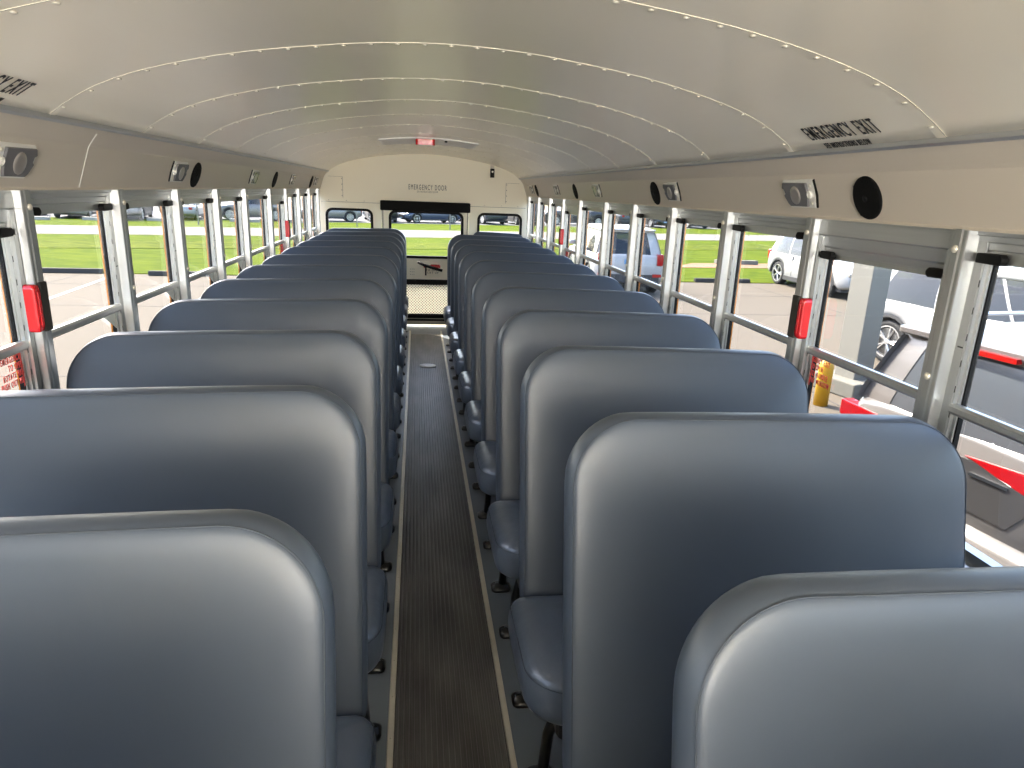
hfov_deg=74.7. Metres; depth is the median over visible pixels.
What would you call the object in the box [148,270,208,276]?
wheel stop
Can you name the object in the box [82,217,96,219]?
block
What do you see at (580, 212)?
window post
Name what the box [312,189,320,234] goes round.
window post
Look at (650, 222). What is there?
parked crossover
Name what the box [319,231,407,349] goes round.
seat
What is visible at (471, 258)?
seat
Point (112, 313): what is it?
window
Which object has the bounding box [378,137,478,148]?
roof hatch
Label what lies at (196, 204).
marker post
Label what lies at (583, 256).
window
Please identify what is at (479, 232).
seat
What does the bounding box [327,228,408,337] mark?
seat
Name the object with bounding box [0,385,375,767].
seat
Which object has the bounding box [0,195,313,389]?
trim
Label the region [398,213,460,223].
sedan
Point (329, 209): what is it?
window
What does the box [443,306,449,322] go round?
cushion
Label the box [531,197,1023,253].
trim
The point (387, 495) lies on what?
cushion
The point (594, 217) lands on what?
pickup truck
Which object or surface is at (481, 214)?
window
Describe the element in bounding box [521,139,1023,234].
wall panel
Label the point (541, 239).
window
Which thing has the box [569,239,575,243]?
mirror
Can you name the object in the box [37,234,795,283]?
lawn
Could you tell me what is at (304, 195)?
window
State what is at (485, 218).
pickup truck
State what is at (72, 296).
parking lot
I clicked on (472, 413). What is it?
cushion
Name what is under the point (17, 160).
dome lamp
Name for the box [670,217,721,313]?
window
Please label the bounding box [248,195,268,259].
window
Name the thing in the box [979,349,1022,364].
lamp
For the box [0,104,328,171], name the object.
trim
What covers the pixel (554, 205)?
window
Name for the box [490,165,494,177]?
security camera
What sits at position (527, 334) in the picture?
seat
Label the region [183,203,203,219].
sedan
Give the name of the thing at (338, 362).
seat
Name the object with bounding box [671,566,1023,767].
seat
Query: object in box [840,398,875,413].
tail lamp
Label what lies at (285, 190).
window post
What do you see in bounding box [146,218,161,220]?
block
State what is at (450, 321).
cushion
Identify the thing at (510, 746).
trim
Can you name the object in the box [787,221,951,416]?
window
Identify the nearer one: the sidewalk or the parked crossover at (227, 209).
the sidewalk
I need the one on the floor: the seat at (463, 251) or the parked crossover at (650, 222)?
the seat at (463, 251)
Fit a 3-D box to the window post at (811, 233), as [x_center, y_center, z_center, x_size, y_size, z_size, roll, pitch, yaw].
[0.951,-0.166,2.213,0.075,0.743,0.104,0,16,-8]
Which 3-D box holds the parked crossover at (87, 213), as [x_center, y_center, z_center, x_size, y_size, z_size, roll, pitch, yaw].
[-27.012,-11.284,41.676,2.247,1.750,4.734,-4,17,-20]
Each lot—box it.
[0,273,879,413]
[40,199,717,228]
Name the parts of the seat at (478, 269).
backrest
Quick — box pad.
[380,200,470,212]
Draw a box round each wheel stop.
[42,267,103,273]
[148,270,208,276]
[694,278,749,282]
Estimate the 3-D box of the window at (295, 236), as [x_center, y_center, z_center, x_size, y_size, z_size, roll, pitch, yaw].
[-1.905,-1.280,5.781,0.040,0.706,0.539,0,16,-8]
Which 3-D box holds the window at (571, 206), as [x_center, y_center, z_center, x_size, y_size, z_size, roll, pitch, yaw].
[0.476,-1.133,5.537,0.074,0.736,0.608,0,16,-8]
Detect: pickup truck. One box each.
[126,207,152,219]
[363,211,397,221]
[459,215,507,223]
[544,207,601,224]
[686,224,707,227]
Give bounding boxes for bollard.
[813,360,833,406]
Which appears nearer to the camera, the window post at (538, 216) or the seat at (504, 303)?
the seat at (504, 303)
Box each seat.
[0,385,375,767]
[0,509,336,767]
[66,330,387,741]
[148,299,393,612]
[200,279,397,532]
[235,265,400,478]
[261,254,402,438]
[281,246,404,407]
[297,240,405,384]
[309,235,406,365]
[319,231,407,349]
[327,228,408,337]
[443,235,530,352]
[446,239,542,368]
[449,245,556,388]
[453,251,573,414]
[458,260,595,446]
[464,271,624,489]
[473,287,663,549]
[474,231,522,237]
[487,309,720,638]
[508,346,808,767]
[562,412,966,767]
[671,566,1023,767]
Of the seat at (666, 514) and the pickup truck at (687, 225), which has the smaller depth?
the seat at (666, 514)
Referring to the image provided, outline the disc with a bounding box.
[419,364,435,367]
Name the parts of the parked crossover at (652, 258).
glass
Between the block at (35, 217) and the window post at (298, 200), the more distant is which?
the block at (35, 217)
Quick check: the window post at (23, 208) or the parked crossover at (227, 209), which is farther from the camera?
the parked crossover at (227, 209)
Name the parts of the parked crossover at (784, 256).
glass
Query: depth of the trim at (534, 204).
3.86 m
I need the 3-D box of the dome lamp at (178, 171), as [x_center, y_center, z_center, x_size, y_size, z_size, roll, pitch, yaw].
[-1.430,-0.911,2.883,0.037,0.086,0.200,0,16,-8]
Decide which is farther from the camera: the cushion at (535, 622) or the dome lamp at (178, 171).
the dome lamp at (178, 171)
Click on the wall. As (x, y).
(361, 183)
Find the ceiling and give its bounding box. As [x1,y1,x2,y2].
[0,0,1023,177]
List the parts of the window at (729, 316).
rail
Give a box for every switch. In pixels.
[0,156,4,165]
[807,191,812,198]
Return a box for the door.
[382,210,467,324]
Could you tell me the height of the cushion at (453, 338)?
0.157 m
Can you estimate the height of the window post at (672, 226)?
0.743 m
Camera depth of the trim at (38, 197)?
2.34 m
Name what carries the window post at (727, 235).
attached to the wall
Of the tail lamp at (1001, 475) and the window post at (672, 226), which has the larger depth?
the tail lamp at (1001, 475)
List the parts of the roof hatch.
handle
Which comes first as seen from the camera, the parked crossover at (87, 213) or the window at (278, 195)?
the window at (278, 195)
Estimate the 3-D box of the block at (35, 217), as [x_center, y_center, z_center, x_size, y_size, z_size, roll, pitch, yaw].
[-27.070,-9.361,37.809,1.800,0.180,0.300,0,16,-8]
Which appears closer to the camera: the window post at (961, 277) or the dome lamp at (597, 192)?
the window post at (961, 277)
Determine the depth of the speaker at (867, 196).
1.80 m
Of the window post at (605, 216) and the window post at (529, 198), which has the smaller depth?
the window post at (605, 216)
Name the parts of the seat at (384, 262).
backrest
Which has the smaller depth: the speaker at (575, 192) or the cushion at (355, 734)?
the cushion at (355, 734)
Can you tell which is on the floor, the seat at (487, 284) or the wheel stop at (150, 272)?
the seat at (487, 284)
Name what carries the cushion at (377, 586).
on the seat at (338, 362)
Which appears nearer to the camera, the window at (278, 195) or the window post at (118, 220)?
the window post at (118, 220)
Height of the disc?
0.006 m
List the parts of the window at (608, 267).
rail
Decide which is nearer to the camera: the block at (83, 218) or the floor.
the floor
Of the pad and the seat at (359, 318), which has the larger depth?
the pad
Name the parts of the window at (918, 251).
handle plate, release handle, rail, frame, header plate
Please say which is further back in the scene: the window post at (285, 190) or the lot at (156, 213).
the lot at (156, 213)
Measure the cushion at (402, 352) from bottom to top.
0.157 m
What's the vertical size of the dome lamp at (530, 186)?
0.086 m
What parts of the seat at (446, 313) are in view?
backrest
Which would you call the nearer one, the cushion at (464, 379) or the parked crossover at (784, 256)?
the cushion at (464, 379)
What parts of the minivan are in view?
glass, roof rail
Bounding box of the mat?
[393,334,510,767]
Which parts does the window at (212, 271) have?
rail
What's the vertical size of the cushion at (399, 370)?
0.157 m
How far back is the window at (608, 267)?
4.42 m
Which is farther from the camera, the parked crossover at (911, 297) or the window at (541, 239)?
the parked crossover at (911, 297)
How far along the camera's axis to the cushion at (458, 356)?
4.67 m
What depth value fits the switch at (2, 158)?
1.65 m
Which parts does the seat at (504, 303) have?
leg, backrest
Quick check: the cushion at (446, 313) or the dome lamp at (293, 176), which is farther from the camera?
the cushion at (446, 313)
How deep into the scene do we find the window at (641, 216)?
3.83 m
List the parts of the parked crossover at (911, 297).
glass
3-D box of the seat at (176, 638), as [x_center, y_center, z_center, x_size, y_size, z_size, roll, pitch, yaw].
[-0.670,0.795,0.741,0.941,1.113,0.684,0,16,-8]
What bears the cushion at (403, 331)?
on the seat at (330, 243)
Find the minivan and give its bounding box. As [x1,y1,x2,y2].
[840,311,1023,565]
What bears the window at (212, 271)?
in the wall
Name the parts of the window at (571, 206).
release handle, rail, frame, header plate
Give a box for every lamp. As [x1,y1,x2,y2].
[0,141,37,177]
[168,161,188,181]
[248,170,259,183]
[289,174,295,184]
[529,185,534,193]
[553,185,559,194]
[591,184,601,196]
[657,254,663,265]
[663,182,681,200]
[782,179,818,207]
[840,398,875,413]
[966,455,1023,495]
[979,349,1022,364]
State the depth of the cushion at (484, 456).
2.89 m
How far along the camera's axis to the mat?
2.56 m
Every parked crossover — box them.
[54,211,95,217]
[221,199,277,220]
[505,204,536,224]
[568,223,663,291]
[615,214,629,224]
[645,218,666,227]
[767,236,853,295]
[876,266,1023,360]
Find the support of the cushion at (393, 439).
on the seat at (371, 292)
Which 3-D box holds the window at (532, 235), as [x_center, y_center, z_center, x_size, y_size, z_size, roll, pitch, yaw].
[0.248,-1.623,7.270,0.040,0.706,0.540,0,16,-8]
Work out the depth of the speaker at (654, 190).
3.41 m
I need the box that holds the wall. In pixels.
[319,154,527,325]
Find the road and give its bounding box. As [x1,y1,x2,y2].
[35,225,779,240]
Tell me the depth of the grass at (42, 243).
27.25 m
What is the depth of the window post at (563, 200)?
5.73 m
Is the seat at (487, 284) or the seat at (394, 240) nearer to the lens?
the seat at (487, 284)
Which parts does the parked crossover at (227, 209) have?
glass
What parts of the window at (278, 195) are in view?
header plate, frame, rail, release handle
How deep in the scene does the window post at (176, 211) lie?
3.00 m
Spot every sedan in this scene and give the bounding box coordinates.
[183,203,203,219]
[301,206,361,221]
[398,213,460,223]
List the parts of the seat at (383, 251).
backrest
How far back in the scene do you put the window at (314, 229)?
7.13 m
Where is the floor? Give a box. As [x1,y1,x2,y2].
[368,326,562,767]
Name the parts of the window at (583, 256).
rail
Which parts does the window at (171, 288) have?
rail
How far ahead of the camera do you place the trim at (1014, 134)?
1.76 m
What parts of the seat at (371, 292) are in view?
backrest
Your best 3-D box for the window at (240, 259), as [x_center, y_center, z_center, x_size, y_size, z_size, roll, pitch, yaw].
[-1.642,-0.739,3.928,0.040,0.706,0.540,0,16,-8]
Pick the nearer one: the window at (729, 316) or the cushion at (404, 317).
the window at (729, 316)
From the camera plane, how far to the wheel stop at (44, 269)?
18.04 m
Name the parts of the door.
handle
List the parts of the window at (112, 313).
rail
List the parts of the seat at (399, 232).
backrest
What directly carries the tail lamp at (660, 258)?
on the parked crossover at (652, 258)
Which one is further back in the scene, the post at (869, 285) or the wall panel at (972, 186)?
the post at (869, 285)
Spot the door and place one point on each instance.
(426, 275)
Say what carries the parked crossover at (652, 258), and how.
on the parking lot at (72, 296)
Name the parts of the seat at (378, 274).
backrest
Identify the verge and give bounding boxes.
[35,217,768,234]
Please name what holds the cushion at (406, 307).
on the seat at (363, 233)
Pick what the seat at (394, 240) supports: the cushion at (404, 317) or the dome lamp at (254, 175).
the cushion at (404, 317)
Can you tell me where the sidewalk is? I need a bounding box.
[682,263,767,267]
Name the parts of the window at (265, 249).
rail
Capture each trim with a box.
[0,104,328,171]
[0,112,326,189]
[0,189,315,204]
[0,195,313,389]
[386,330,410,767]
[440,331,517,767]
[519,129,1023,179]
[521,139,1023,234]
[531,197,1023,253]
[533,204,833,405]
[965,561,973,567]
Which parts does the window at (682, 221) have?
rail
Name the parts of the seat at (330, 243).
backrest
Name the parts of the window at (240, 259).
rail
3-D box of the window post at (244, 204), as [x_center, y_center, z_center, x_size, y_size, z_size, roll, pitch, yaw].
[-1.670,-0.842,4.215,0.075,0.743,0.104,0,16,-8]
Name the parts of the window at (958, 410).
rail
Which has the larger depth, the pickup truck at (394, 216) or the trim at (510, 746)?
the pickup truck at (394, 216)
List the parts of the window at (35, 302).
header plate, rail, frame, release handle, handle plate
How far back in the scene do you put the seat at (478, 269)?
4.37 m
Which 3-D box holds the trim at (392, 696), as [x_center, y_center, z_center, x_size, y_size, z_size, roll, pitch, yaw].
[-0.419,0.901,2.412,0.020,0.010,10.800,0,16,-8]
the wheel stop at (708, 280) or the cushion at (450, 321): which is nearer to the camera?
the cushion at (450, 321)
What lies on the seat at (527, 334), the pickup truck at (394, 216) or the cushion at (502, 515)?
the cushion at (502, 515)
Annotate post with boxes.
[6,190,60,389]
[106,189,139,331]
[168,189,191,299]
[196,204,198,224]
[204,189,226,280]
[235,189,252,267]
[261,189,275,256]
[278,189,289,248]
[292,188,302,243]
[303,189,311,239]
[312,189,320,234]
[526,197,533,241]
[535,197,543,243]
[546,198,555,248]
[559,199,569,256]
[574,200,587,263]
[598,202,613,275]
[624,204,639,290]
[659,207,679,313]
[709,211,737,345]
[785,217,824,376]
[813,263,891,399]
[913,228,988,434]
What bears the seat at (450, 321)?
on the floor
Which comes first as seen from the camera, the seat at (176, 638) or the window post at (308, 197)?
the seat at (176, 638)
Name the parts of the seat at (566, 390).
leg, seat frame, backrest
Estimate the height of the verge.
0.300 m
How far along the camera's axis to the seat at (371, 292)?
3.21 m
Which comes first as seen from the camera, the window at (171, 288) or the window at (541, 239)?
the window at (171, 288)
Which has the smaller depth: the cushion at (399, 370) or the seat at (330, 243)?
the cushion at (399, 370)
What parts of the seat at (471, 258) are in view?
backrest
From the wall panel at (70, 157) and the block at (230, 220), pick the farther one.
the block at (230, 220)
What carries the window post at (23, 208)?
attached to the wall
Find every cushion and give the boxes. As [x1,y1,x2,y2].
[336,715,375,767]
[367,566,387,672]
[381,483,393,551]
[389,429,397,478]
[394,393,400,429]
[397,365,402,394]
[400,345,404,368]
[402,328,405,348]
[403,315,406,330]
[405,304,407,317]
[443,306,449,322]
[446,317,453,335]
[449,331,457,353]
[453,349,463,374]
[458,371,470,403]
[464,400,480,441]
[473,441,495,496]
[487,500,518,579]
[508,595,562,725]
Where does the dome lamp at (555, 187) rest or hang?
attached to the wall
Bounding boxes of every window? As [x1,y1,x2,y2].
[0,193,53,390]
[32,202,122,337]
[126,199,178,303]
[182,197,216,284]
[221,196,244,271]
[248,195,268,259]
[272,190,290,253]
[288,193,297,246]
[300,193,307,240]
[311,193,316,235]
[325,208,372,230]
[477,213,521,235]
[530,201,536,241]
[539,202,547,245]
[550,203,560,250]
[558,200,577,256]
[580,206,601,264]
[605,209,629,276]
[633,212,667,291]
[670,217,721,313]
[721,223,804,348]
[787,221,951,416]
[945,250,1023,566]
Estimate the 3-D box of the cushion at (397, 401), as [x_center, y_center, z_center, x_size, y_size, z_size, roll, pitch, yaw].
[-1.077,0.151,3.621,0.942,0.157,0.436,0,16,-8]
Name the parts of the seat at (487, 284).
backrest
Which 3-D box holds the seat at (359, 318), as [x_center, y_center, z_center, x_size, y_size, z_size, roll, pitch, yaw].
[-0.920,0.279,2.509,0.941,1.113,0.684,0,16,-8]
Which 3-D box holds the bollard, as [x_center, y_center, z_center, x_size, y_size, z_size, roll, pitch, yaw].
[4.078,-0.021,8.772,0.180,0.615,0.180,0,16,-8]
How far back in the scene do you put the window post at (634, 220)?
3.90 m
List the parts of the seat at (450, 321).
backrest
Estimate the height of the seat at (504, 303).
1.113 m
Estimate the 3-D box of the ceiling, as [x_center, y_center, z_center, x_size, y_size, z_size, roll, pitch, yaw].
[-0.199,-0.908,2.072,2.257,0.308,11.100,0,16,-8]
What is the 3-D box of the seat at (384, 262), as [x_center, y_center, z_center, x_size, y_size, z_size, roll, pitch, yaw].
[-1.171,-0.238,4.277,0.941,1.113,0.684,0,16,-8]
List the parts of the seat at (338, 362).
backrest, leg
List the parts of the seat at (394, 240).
backrest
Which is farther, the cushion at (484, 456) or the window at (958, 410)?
the cushion at (484, 456)
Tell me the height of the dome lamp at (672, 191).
0.086 m
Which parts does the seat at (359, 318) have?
backrest, leg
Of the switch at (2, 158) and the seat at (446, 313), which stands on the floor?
the seat at (446, 313)
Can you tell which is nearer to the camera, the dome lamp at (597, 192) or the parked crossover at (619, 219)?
the dome lamp at (597, 192)
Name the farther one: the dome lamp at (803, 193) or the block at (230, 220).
the block at (230, 220)
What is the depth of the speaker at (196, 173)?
3.10 m
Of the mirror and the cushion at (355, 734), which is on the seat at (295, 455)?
the cushion at (355, 734)
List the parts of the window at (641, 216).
rail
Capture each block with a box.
[34,216,50,219]
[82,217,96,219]
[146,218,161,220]
[229,219,259,222]
[714,259,757,264]
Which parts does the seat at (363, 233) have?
backrest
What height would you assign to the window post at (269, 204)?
0.743 m
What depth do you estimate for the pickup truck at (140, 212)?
40.68 m
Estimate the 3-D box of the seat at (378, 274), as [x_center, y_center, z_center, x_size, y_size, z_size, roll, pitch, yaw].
[-1.087,-0.065,3.688,0.941,1.113,0.684,0,16,-8]
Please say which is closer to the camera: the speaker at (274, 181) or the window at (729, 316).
the window at (729, 316)
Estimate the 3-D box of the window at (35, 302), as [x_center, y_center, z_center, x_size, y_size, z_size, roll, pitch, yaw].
[-1.298,-0.079,1.617,0.074,0.736,0.607,0,16,-8]
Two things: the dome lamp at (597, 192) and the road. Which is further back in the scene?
the road
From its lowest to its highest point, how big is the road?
0.250 m
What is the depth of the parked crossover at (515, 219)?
53.15 m
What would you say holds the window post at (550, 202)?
attached to the wall
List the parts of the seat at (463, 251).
backrest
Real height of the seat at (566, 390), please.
1.113 m
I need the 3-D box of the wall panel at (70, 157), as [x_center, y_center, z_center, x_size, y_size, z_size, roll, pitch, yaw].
[-1.322,-0.684,1.979,0.150,0.215,11.100,0,16,-8]
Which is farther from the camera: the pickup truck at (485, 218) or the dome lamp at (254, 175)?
the pickup truck at (485, 218)
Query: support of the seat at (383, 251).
on the floor
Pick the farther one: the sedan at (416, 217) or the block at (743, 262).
the sedan at (416, 217)
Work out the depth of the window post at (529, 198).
7.49 m
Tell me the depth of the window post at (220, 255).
3.58 m
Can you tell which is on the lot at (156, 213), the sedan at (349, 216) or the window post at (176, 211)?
the sedan at (349, 216)
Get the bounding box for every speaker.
[190,162,201,186]
[272,172,277,187]
[572,184,577,198]
[650,182,659,204]
[853,176,882,219]
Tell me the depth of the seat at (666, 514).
1.40 m
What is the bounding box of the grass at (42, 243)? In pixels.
[38,240,773,249]
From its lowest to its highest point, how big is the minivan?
1.799 m

